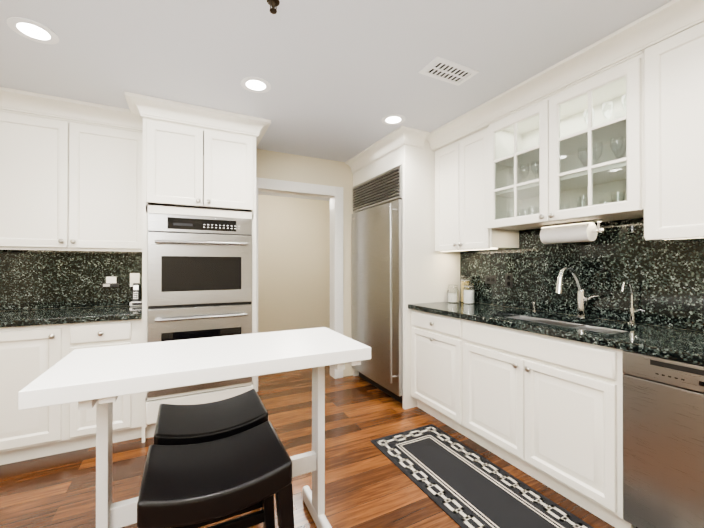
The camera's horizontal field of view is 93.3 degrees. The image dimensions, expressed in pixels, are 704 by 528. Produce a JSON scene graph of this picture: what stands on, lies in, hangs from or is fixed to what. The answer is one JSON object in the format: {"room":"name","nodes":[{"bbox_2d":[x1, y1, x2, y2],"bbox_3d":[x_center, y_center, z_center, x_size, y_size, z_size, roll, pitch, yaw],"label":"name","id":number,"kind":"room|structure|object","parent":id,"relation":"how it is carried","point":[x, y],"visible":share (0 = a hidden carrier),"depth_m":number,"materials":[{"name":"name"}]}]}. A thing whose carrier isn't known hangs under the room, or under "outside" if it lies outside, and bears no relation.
{"room":"kitchen","nodes":[
{"label":"kitchen","id":0,"kind":"room"},
{"bbox_2d":[10,149,352,376],"bbox_3d":[-1.396,0.057,3.162,4.410,2.420,0.120,0,0,-27],"label":"wall","id":1,"kind":"structure","parent":0,"point":[287,167],"depth_m":3.67,"materials":[{"name":"beige paint"}]},
{"bbox_2d":[0,250,141,310],"bbox_3d":[-2.547,0.112,2.505,1.761,0.472,0.020,0,0,-27],"label":"backsplash","id":2,"kind":"structure","parent":1,"relation":"attached to","point":[40,279],"depth_m":2.63,"materials":[{"name":"stone"}]},
{"bbox_2d":[102,277,118,286],"bbox_3d":[-1.996,0.148,2.752,0.110,0.085,0.030,0,0,-27],"label":"charger","id":3,"kind":"object","parent":2,"relation":"attached to","point":[110,281],"visible":0.98,"depth_m":2.76,"materials":[{"name":"white plastic"}]},
{"bbox_2d":[130,273,139,286],"bbox_3d":[-1.854,0.136,2.837,0.070,0.115,0.007,0,0,-27],"label":"electrical outlet","id":4,"kind":"object","parent":2,"relation":"attached to","point":[134,277],"visible":0.81,"depth_m":2.83,"materials":[{"name":"white plastic"}]},
{"bbox_2d":[0,87,142,250],"bbox_3d":[-2.122,-0.640,2.537,0.977,1.030,0.350,0,0,-27],"label":"upper cabinet","id":5,"kind":"object","parent":1,"relation":"attached to","point":[71,171],"depth_m":2.38,"materials":[{"name":"white paint"}]},
{"bbox_2d":[256,177,342,391],"bbox_3d":[-0.596,0.204,3.563,1.040,2.130,0.160,0,0,-27],"label":"trim","id":6,"kind":"structure","parent":1,"relation":"attached to","point":[334,194],"depth_m":3.69,"materials":[{"name":"white wood"}]},
{"bbox_2d":[258,194,329,332],"bbox_3d":[-1.542,0.068,5.517,2.800,2.420,0.120,0,0,-27],"label":"wall","id":7,"kind":"structure","parent":0,"point":[293,263],"depth_m":5.71,"materials":[{"name":"beige paint"}]},
{"bbox_2d":[0,365,614,527],"bbox_3d":[-0.863,1.292,2.093,4.650,0.060,6.840,0,0,-27],"label":"floor","id":8,"kind":"structure","parent":0,"point":[369,483],"depth_m":2.00,"materials":[{"name":"brown wood"}]},
{"bbox_2d":[0,323,67,464],"bbox_3d":[-2.254,0.826,2.313,0.557,0.876,0.620,0,0,-27],"label":"base cabinet","id":9,"kind":"object","parent":8,"relation":"on","point":[29,354],"depth_m":2.09,"materials":[{"name":"white paint"}]},
{"bbox_2d":[0,305,141,327],"bbox_3d":[-2.405,0.367,2.220,1.761,0.039,0.613,0,0,-27],"label":"countertop","id":10,"kind":"structure","parent":9,"relation":"on","point":[15,318],"depth_m":2.29,"materials":[{"name":"stone"}]},
{"bbox_2d":[129,283,141,305],"bbox_3d":[-1.806,0.255,2.797,0.100,0.188,0.100,0,0,-27],"label":"phone","id":11,"kind":"object","parent":10,"relation":"on","point":[135,301],"visible":0.79,"depth_m":2.79,"materials":[{"name":"white plastic"}]},
{"bbox_2d":[68,319,141,451],"bbox_3d":[-1.815,0.827,2.533,0.425,0.876,0.620,0,0,-27],"label":"base cabinet","id":12,"kind":"object","parent":8,"relation":"on","point":[127,409],"depth_m":2.28,"materials":[{"name":"white paint"}]},
{"bbox_2d":[18,327,370,527],"bbox_3d":[-0.527,0.804,1.376,1.105,0.910,0.515,0,0,-27],"label":"table","id":13,"kind":"object","parent":8,"relation":"on","point":[102,378],"visible":0.98,"depth_m":1.24,"materials":[{"name":"white wood"}]},
{"bbox_2d":[125,92,270,442],"bbox_3d":[-1.248,0.056,2.764,0.980,2.419,0.723,0,0,-27],"label":"tall cabinet","id":14,"kind":"object","parent":8,"relation":"on","point":[199,160],"visible":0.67,"depth_m":2.49,"materials":[{"name":"white paint"}]},
{"bbox_2d":[147,213,251,397],"bbox_3d":[-1.239,0.295,2.739,0.719,1.310,0.675,0,0,-27],"label":"double oven","id":15,"kind":"object","parent":14,"relation":"in","point":[199,276],"visible":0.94,"depth_m":2.48,"materials":[{"name":"silver metal"}]},
{"bbox_2d":[154,389,267,527],"bbox_3d":[-0.625,0.951,1.486,0.480,0.616,0.359,0,0,-27],"label":"stool","id":16,"kind":"object","parent":8,"relation":"on","point":[202,423],"visible":0.54,"depth_m":1.42,"materials":[{"name":"black leather"}]},
{"bbox_2d":[137,420,294,527],"bbox_3d":[-0.458,0.950,1.131,0.480,0.616,0.364,0,0,-27],"label":"stool","id":17,"kind":"object","parent":8,"relation":"on","point":[185,485],"visible":1,"depth_m":1.06,"materials":[{"name":"black leather"}]},
{"bbox_2d":[352,165,402,403],"bbox_3d":[0.467,0.196,3.464,0.728,2.145,0.932,0,0,-27],"label":"fridge","id":18,"kind":"object","parent":8,"relation":"on","point":[377,308],"visible":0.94,"depth_m":3.20,"materials":[{"name":"silver metal"}]},
{"bbox_2d":[345,126,459,408],"bbox_3d":[0.508,0.059,3.432,0.763,2.419,1.103,0,0,-27],"label":"enclosure","id":19,"kind":"object","parent":8,"relation":"on","point":[430,274],"visible":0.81,"depth_m":2.98,"materials":[{"name":"white paint"}]},
{"bbox_2d":[411,309,526,444],"bbox_3d":[0.924,0.828,2.758,0.620,0.876,0.654,0,0,-27],"label":"base cabinet","id":20,"kind":"object","parent":8,"relation":"on","point":[470,376],"depth_m":2.30,"materials":[{"name":"white paint"}]},
{"bbox_2d":[408,301,703,365],"bbox_3d":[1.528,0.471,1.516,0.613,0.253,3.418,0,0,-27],"label":"countertop","id":21,"kind":"structure","parent":20,"relation":"on","point":[682,345],"depth_m":1.84,"materials":[{"name":"stone"}]},
{"bbox_2d":[447,284,458,302],"bbox_3d":[0.921,0.268,3.037,0.100,0.166,0.100,0,0,-27],"label":"canister","id":22,"kind":"object","parent":21,"relation":"on","point":[452,297],"visible":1,"depth_m":3.00,"materials":[{"name":"white"}]},
{"bbox_2d":[460,275,469,302],"bbox_3d":[1.032,0.228,3.037,0.084,0.246,0.084,0,0,-27],"label":"canister","id":23,"kind":"object","parent":21,"relation":"on","point":[462,284],"visible":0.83,"depth_m":3.02,"materials":[{"name":"brown ceramic"}]},
{"bbox_2d":[463,282,474,303],"bbox_3d":[1.037,0.255,2.949,0.100,0.191,0.100,0,0,-27],"label":"canister","id":24,"kind":"object","parent":21,"relation":"on","point":[469,296],"visible":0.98,"depth_m":2.91,"materials":[{"name":"white"}]},
{"bbox_2d":[527,302,536,310],"bbox_3d":[1.322,0.314,2.443,0.090,0.068,0.035,0,0,-27],"label":"soap dispenser","id":25,"kind":"object","parent":21,"relation":"on","point":[534,306],"visible":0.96,"depth_m":2.45,"materials":[{"name":"silver metal"}]},
{"bbox_2d":[555,266,599,317],"bbox_3d":[1.408,0.181,2.070,0.286,0.330,0.146,0,0,-27],"label":"faucet","id":26,"kind":"object","parent":21,"relation":"on","point":[582,298],"visible":1,"depth_m":2.13,"materials":[{"name":"silver metal"}]},
{"bbox_2d":[621,280,645,323],"bbox_3d":[1.589,0.218,1.884,0.133,0.254,0.083,0,0,-27],"label":"water faucet","id":27,"kind":"object","parent":21,"relation":"on","point":[632,311],"visible":0.98,"depth_m":1.91,"materials":[{"name":"silver metal"}]},
{"bbox_2d":[371,424,593,527],"bbox_3d":[0.716,1.257,1.822,0.560,0.007,1.500,0,0,-27],"label":"rug","id":28,"kind":"object","parent":8,"relation":"on","point":[460,484],"visible":1,"depth_m":1.88,"materials":[{"name":"black fabric"}]},
{"bbox_2d":[622,351,703,527],"bbox_3d":[1.610,0.823,1.357,0.592,0.872,0.596,0,0,-27],"label":"dishwasher","id":29,"kind":"object","parent":8,"relation":"on","point":[663,442],"visible":0.94,"depth_m":1.36,"materials":[{"name":"silver metal"}]},
{"bbox_2d":[0,0,671,200],"bbox_3d":[-0.863,-1.188,2.104,4.650,0.060,6.840,0,0,-27],"label":"ceiling","id":30,"kind":"structure","parent":0,"point":[343,78],"depth_m":1.83,"materials":[{"name":"white paint"}]},
{"bbox_2d":[7,17,58,43],"bbox_3d":[-1.582,-1.156,1.654,0.190,0.006,0.190,0,0,-27],"label":"recessed light","id":31,"kind":"object","parent":30,"relation":"in","point":[32,30],"visible":1,"depth_m":1.65,"materials":[{"name":"white"}]},
{"bbox_2d":[240,77,270,92],"bbox_3d":[-0.621,-1.154,2.147,0.190,0.006,0.190,0,0,-27],"label":"recessed light","id":32,"kind":"object","parent":30,"relation":"in","point":[256,84],"visible":1,"depth_m":2.14,"materials":[{"name":"white"}]},
{"bbox_2d":[267,0,279,13],"bbox_3d":[-0.347,-1.137,1.467,0.056,0.045,0.056,0,0,-27],"label":"sprinkler","id":33,"kind":"object","parent":30,"relation":"attached to","point":[273,4],"visible":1,"depth_m":1.46,"materials":[{"name":"brown metal"}]},
{"bbox_2d":[382,114,404,124],"bbox_3d":[0.331,-1.151,2.658,0.190,0.006,0.190,0,0,-27],"label":"recessed light","id":34,"kind":"object","parent":30,"relation":"in","point":[394,119],"visible":1,"depth_m":2.65,"materials":[{"name":"white"}]},
{"bbox_2d":[418,56,478,85],"bbox_3d":[0.582,-1.151,2.001,0.320,0.012,0.170,0,0,-27],"label":"ceiling vent","id":35,"kind":"object","parent":30,"relation":"in","point":[445,70],"visible":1,"depth_m":1.99,"materials":[{"name":"white metal"}]},
{"bbox_2d":[540,218,604,243],"bbox_3d":[1.381,-0.201,2.098,0.116,0.132,0.375,0,0,-27],"label":"paper towel holder","id":36,"kind":"object","parent":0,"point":[580,232],"visible":1,"depth_m":2.05,"materials":[{"name":"white paper"}]},
{"bbox_2d":[476,239,701,331],"bbox_3d":[1.162,0.057,3.114,0.120,2.420,6.600,0,0,-27],"label":"wall","id":37,"kind":"structure","parent":0,"point":[599,318],"depth_m":2.09,"materials":[{"name":"beige"}]},
{"bbox_2d":[430,104,525,251],"bbox_3d":[1.039,-0.639,2.825,0.359,1.029,0.650,0,0,-27],"label":"upper cabinet","id":38,"kind":"object","parent":37,"relation":"attached to","point":[475,191],"depth_m":2.58,"materials":[{"name":"white paint"}]},
{"bbox_2d":[507,95,625,217],"bbox_3d":[1.369,-0.618,2.142,0.215,0.659,0.812,0,0,-27],"label":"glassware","id":39,"kind":"object","parent":38,"relation":"in","point":[617,144],"depth_m":1.97,"materials":[{"name":"clear glass"}]},
{"bbox_2d":[460,218,703,331],"bbox_3d":[1.811,0.038,1.661,0.020,0.612,3.418,0,0,-27],"label":"backsplash","id":40,"kind":"structure","parent":37,"relation":"attached to","point":[665,278],"depth_m":2.07,"materials":[{"name":"stone"}]},
{"bbox_2d":[485,276,496,283],"bbox_3d":[1.194,0.136,2.861,0.007,0.070,0.115,0,0,-27],"label":"electrical outlet","id":41,"kind":"object","parent":40,"relation":"attached to","point":[490,279],"visible":1,"depth_m":2.86,"materials":[{"name":"black plastic"}]},
{"bbox_2d":[505,273,512,287],"bbox_3d":[1.274,0.135,2.700,0.007,0.115,0.070,0,0,-27],"label":"electrical outlet","id":42,"kind":"object","parent":40,"relation":"attached to","point":[508,280],"visible":1,"depth_m":2.70,"materials":[{"name":"black plastic"}]},
{"bbox_2d":[630,0,703,239],"bbox_3d":[1.802,-0.646,1.280,0.380,1.029,1.008,0,0,-27],"label":"upper cabinet","id":43,"kind":"object","parent":37,"relation":"attached to","point":[649,66],"depth_m":1.54,"materials":[{"name":"white paint"}]}
]}

